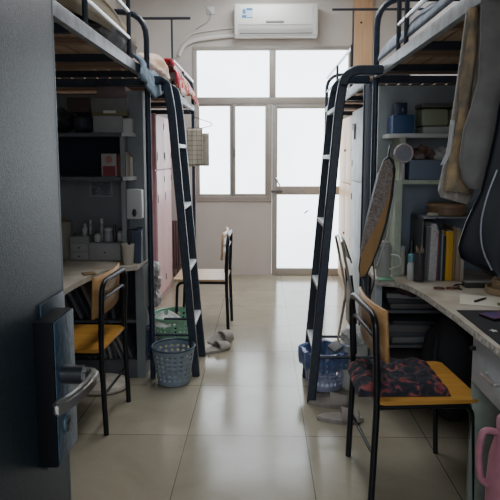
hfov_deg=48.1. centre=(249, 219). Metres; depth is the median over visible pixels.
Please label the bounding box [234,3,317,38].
air conditioner
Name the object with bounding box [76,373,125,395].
basin
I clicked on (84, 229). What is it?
bottle
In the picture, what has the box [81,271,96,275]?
notepad
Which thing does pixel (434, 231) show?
book
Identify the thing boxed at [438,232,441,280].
book
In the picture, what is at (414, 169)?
storage bin
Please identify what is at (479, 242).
backpack
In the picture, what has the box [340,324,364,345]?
plastic bag
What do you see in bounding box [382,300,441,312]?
shelf
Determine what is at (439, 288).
glasses
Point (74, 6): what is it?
mat
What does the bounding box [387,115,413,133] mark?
storage box
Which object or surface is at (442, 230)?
book
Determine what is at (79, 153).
shelf
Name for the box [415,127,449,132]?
storage box
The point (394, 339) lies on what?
folder
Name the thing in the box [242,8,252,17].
print
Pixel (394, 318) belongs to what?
folder
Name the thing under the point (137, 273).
desk
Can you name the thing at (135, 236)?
books
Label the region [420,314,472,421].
backpack
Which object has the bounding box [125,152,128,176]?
book
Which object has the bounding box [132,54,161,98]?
jeans
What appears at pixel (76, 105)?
storage box
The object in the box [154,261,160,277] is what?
plastic bag
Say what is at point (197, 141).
cloth
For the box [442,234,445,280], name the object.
book
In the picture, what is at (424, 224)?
book
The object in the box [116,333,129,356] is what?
magazine
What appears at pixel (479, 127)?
coat
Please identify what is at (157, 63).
quilt
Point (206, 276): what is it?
chair
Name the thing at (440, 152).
plastic bag
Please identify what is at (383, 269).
pitcher
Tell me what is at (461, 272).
book
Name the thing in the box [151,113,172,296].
wardrobe
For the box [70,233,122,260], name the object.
drawer organizer
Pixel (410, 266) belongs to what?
bottle
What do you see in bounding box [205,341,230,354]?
slipper
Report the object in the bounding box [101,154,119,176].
gift box
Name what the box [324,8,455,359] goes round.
bed
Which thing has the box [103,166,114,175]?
print
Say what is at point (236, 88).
window
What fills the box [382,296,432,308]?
folder
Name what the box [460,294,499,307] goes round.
paper sheet
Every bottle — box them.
[82,224,87,235]
[88,220,92,234]
[94,230,100,241]
[99,218,104,240]
[104,227,112,241]
[112,224,116,241]
[117,228,121,240]
[400,245,404,274]
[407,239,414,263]
[407,254,413,279]
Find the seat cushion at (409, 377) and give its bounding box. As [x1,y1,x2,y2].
[346,357,450,396]
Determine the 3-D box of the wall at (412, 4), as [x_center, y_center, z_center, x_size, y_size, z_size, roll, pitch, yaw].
[1.719,-0.633,3.163,0.100,3.350,6.840,0,6,1]
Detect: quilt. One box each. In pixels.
[135,53,169,80]
[163,58,198,106]
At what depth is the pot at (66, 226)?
3.55 m
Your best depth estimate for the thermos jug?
1.87 m
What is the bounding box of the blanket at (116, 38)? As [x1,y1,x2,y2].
[80,18,127,52]
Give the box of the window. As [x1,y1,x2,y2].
[192,46,350,200]
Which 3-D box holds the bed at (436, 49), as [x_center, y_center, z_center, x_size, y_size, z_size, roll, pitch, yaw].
[0.971,-0.037,2.391,1.321,2.342,2.400,0,6,1]
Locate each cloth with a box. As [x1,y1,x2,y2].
[186,109,211,165]
[377,277,394,280]
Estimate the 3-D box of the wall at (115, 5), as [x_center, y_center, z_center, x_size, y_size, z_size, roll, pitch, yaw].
[-1.600,-0.640,3.234,0.100,3.350,6.840,0,6,1]
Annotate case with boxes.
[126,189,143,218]
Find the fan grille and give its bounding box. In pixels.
[398,147,410,159]
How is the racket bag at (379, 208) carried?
hanging from the bed at (436, 49)
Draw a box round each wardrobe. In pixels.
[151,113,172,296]
[338,115,352,281]
[349,107,362,323]
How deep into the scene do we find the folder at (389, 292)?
3.17 m
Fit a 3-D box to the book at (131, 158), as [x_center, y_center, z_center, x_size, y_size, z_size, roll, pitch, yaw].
[-0.725,-0.326,3.431,0.010,0.118,0.044,0,6,1]
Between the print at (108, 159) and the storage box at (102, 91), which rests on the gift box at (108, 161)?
the print at (108, 159)
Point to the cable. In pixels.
(229, 27)
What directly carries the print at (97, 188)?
attached to the photo card
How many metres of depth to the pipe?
6.35 m
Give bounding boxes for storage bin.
[405,160,442,179]
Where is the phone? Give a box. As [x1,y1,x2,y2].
[479,311,499,320]
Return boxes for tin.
[391,102,407,115]
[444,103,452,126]
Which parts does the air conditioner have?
panel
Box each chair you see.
[74,263,130,435]
[173,227,232,332]
[334,234,357,348]
[345,287,477,499]
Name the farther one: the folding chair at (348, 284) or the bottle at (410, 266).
the folding chair at (348, 284)
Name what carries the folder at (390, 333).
on the folder at (394, 339)
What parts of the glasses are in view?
frame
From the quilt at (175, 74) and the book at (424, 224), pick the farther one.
the quilt at (175, 74)
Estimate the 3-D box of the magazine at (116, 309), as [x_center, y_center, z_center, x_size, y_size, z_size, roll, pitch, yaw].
[-0.884,0.485,3.652,0.060,0.269,0.210,0,6,1]
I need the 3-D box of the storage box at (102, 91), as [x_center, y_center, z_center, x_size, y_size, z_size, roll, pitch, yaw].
[-0.835,-0.777,3.453,0.170,0.071,0.180,0,6,1]
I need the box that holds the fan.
[393,143,413,179]
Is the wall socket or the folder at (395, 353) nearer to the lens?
the folder at (395, 353)
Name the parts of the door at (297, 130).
lock plate, pane, pane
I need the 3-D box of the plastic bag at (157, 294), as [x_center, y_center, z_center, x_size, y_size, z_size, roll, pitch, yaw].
[-0.619,0.514,3.720,0.073,0.132,0.159,0,6,1]
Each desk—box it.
[62,259,149,377]
[368,266,499,499]
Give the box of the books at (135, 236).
[127,227,143,262]
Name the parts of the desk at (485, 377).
panel, panel, power strip, panel, drawer, drawer handle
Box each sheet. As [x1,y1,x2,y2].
[378,0,453,60]
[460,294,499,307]
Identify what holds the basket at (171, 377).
on the floor
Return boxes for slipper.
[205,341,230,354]
[207,330,233,345]
[308,392,347,408]
[316,406,363,424]
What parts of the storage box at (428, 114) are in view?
lid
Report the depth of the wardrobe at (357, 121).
4.68 m
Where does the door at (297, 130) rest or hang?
attached to the window
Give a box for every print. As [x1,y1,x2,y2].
[91,182,110,194]
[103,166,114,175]
[105,156,111,162]
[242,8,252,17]
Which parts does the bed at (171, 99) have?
rail, guard rail, frame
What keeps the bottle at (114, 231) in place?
on the drawer organizer
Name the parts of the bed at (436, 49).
guard post, guard post, guard rail, frame, rail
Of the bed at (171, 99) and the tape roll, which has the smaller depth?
the tape roll
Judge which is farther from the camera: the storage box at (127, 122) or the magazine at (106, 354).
the magazine at (106, 354)
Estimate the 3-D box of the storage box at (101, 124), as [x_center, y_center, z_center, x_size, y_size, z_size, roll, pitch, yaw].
[-0.855,-0.588,3.480,0.180,0.099,0.210,0,6,1]
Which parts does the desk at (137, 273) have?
panel, panel, panel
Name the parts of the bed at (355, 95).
guard post, guard rail, rail, guard post, post, frame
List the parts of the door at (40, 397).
handle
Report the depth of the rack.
3.02 m
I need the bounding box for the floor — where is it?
[70,273,468,499]
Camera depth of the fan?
2.98 m
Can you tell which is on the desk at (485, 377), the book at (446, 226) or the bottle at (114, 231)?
the book at (446, 226)
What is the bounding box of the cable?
[180,27,233,43]
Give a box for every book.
[117,155,120,176]
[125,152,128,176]
[128,155,130,176]
[130,157,132,176]
[423,225,429,280]
[424,220,437,280]
[424,224,431,280]
[436,231,438,280]
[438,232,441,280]
[439,229,443,280]
[440,227,453,280]
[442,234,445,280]
[444,224,456,280]
[450,225,460,280]
[459,258,463,280]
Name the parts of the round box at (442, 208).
lid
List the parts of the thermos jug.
handle, lid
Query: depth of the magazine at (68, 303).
3.59 m
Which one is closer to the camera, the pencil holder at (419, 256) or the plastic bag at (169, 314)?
the pencil holder at (419, 256)
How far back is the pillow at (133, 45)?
3.11 m
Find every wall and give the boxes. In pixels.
[108,0,119,17]
[120,0,404,274]
[403,1,458,75]
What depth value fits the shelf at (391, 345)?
3.15 m
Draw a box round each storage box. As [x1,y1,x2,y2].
[67,97,91,113]
[91,98,129,116]
[93,116,126,132]
[97,86,130,97]
[123,118,132,132]
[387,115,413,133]
[415,103,448,126]
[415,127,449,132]
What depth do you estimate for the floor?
2.85 m
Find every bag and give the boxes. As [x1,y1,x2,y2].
[57,107,74,132]
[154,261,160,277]
[154,275,161,290]
[154,290,161,306]
[155,310,180,327]
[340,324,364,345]
[358,145,395,296]
[411,144,435,159]
[434,146,446,159]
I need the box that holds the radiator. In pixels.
[172,220,181,273]
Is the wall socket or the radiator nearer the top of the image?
the wall socket
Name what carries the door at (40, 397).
on the floor
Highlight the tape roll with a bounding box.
[427,212,438,216]
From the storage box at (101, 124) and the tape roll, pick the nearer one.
the tape roll
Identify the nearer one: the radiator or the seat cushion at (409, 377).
the seat cushion at (409, 377)
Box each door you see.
[0,0,98,499]
[271,104,346,275]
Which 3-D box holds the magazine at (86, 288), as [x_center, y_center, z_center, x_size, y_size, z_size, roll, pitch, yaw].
[-1.023,0.495,3.656,0.128,0.254,0.210,0,6,1]
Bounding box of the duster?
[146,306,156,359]
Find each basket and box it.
[151,338,195,386]
[155,307,187,339]
[298,338,349,391]
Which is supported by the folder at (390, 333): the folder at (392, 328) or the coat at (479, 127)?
the folder at (392, 328)
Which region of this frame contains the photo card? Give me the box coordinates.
[89,180,112,196]
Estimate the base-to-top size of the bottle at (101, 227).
0.145 m
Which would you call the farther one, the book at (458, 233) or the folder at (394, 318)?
the folder at (394, 318)
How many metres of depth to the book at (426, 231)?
2.95 m
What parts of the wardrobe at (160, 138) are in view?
door, door, door, door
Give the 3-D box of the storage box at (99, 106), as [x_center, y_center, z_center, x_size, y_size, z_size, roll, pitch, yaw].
[-0.845,-0.691,3.478,0.220,0.104,0.232,0,6,1]
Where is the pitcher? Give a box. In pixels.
[376,240,400,276]
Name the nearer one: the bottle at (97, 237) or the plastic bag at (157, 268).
the bottle at (97, 237)
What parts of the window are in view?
sash, pane, transom pane, sash, pane, transom pane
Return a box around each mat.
[55,0,135,43]
[457,310,499,344]
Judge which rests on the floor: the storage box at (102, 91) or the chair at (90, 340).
the chair at (90, 340)
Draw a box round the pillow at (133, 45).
[125,37,136,58]
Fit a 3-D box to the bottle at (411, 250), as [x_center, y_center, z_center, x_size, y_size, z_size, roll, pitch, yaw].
[0.880,0.206,3.054,0.042,0.205,0.042,0,6,1]
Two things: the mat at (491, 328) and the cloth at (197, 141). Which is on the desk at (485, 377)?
the mat at (491, 328)
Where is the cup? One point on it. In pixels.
(127, 250)
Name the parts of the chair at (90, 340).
leg, seat, backrest, frame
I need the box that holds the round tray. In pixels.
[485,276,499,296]
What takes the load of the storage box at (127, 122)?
on the shelf at (79, 153)
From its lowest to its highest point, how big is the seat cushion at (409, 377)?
0.054 m
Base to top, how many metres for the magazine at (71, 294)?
0.254 m
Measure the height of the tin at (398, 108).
0.066 m
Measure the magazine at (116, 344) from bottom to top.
0.161 m
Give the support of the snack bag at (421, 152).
in the storage bin
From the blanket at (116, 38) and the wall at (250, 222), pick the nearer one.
the blanket at (116, 38)
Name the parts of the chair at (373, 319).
frame, backrest, seat, leg, leg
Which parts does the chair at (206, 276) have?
leg, leg, seat, backrest, frame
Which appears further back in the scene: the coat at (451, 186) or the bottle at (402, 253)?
the bottle at (402, 253)
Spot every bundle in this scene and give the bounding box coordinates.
[74,114,92,132]
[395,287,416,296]
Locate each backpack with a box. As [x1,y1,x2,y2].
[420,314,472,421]
[458,102,499,277]
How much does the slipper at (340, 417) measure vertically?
0.073 m
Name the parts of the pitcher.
lid, handle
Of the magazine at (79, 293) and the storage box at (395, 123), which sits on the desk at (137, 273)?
the magazine at (79, 293)
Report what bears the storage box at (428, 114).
on the storage box at (420, 129)
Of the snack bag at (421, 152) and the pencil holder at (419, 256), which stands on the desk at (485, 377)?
the pencil holder at (419, 256)
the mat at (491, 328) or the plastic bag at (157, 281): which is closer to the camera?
the mat at (491, 328)
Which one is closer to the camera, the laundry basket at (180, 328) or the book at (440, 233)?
the book at (440, 233)
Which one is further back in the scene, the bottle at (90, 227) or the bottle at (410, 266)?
the bottle at (90, 227)
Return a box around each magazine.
[65,294,77,318]
[67,290,85,318]
[74,286,90,318]
[80,280,97,318]
[104,309,110,318]
[104,323,108,357]
[107,323,113,358]
[111,289,121,318]
[111,323,119,358]
[113,338,123,358]
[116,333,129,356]
[120,325,136,358]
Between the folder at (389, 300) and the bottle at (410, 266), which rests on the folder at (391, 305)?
the folder at (389, 300)
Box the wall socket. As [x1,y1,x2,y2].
[207,7,213,13]
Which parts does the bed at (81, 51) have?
guard post, rail, guard rail, guard post, frame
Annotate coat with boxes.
[438,7,480,203]
[459,0,499,188]
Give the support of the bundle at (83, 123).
on the shelf at (79, 153)
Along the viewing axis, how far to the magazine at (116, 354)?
3.59 m
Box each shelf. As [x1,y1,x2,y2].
[56,91,147,260]
[73,307,135,322]
[75,353,136,362]
[374,85,480,275]
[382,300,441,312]
[389,340,422,347]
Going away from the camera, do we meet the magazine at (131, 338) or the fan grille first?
the fan grille
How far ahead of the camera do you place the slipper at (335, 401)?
3.15 m
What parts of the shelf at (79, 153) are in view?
shelf, shelf, panel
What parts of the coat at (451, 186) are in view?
white trim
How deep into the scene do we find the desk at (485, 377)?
2.26 m
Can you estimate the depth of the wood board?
6.30 m
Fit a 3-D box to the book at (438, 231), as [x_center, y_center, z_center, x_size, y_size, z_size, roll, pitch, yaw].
[0.988,0.169,3.022,0.006,0.286,0.170,0,6,1]
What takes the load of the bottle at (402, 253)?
on the desk at (485, 377)
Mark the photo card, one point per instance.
(97, 188)
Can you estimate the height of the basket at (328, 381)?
0.248 m
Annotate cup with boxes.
[121,243,133,264]
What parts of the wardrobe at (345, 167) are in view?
door, door, door, door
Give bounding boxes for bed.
[53,0,155,378]
[56,17,205,376]
[302,0,480,402]
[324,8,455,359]
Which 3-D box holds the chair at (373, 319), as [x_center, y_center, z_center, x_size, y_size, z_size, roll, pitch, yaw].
[0.685,0.730,2.416,0.448,0.811,0.420,0,6,-3]
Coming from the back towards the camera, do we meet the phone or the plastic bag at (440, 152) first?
the plastic bag at (440, 152)
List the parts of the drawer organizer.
drawer, drawer, drawer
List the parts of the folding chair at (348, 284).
backrest, seat, frame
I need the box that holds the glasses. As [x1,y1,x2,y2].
[433,285,459,289]
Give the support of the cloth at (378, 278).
on the desk at (485, 377)
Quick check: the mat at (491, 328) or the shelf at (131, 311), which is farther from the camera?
the shelf at (131, 311)
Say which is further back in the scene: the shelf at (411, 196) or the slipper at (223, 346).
the slipper at (223, 346)
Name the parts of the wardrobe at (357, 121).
handle, door, door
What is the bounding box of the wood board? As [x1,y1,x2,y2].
[351,0,372,110]
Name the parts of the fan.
handle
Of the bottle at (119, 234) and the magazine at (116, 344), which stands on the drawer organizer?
the bottle at (119, 234)
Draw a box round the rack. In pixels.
[410,212,494,276]
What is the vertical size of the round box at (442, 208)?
0.063 m
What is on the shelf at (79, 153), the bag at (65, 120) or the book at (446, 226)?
the bag at (65, 120)
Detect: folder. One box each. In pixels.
[382,286,421,298]
[382,291,427,302]
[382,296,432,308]
[388,313,434,324]
[388,320,430,331]
[389,332,425,335]
[389,336,424,342]
[389,348,421,359]
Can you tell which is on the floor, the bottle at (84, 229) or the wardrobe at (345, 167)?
the wardrobe at (345, 167)
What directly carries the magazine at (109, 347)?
on the desk at (137, 273)
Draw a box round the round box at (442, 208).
[427,202,466,215]
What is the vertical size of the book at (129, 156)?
0.134 m
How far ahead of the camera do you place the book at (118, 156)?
3.40 m
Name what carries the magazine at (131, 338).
on the desk at (137, 273)
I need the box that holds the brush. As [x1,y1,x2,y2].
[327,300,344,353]
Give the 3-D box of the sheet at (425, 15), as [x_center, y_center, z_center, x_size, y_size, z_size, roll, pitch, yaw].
[0.751,-0.862,2.227,0.084,0.126,1.952,0,6,1]
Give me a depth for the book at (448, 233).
2.94 m
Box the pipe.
[178,34,234,55]
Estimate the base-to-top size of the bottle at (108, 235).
0.090 m
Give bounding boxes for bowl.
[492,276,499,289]
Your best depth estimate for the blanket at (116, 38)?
2.66 m
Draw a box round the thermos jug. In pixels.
[475,414,499,499]
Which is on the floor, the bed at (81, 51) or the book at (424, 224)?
the bed at (81, 51)
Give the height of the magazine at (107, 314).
0.269 m
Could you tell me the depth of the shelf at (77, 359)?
3.57 m

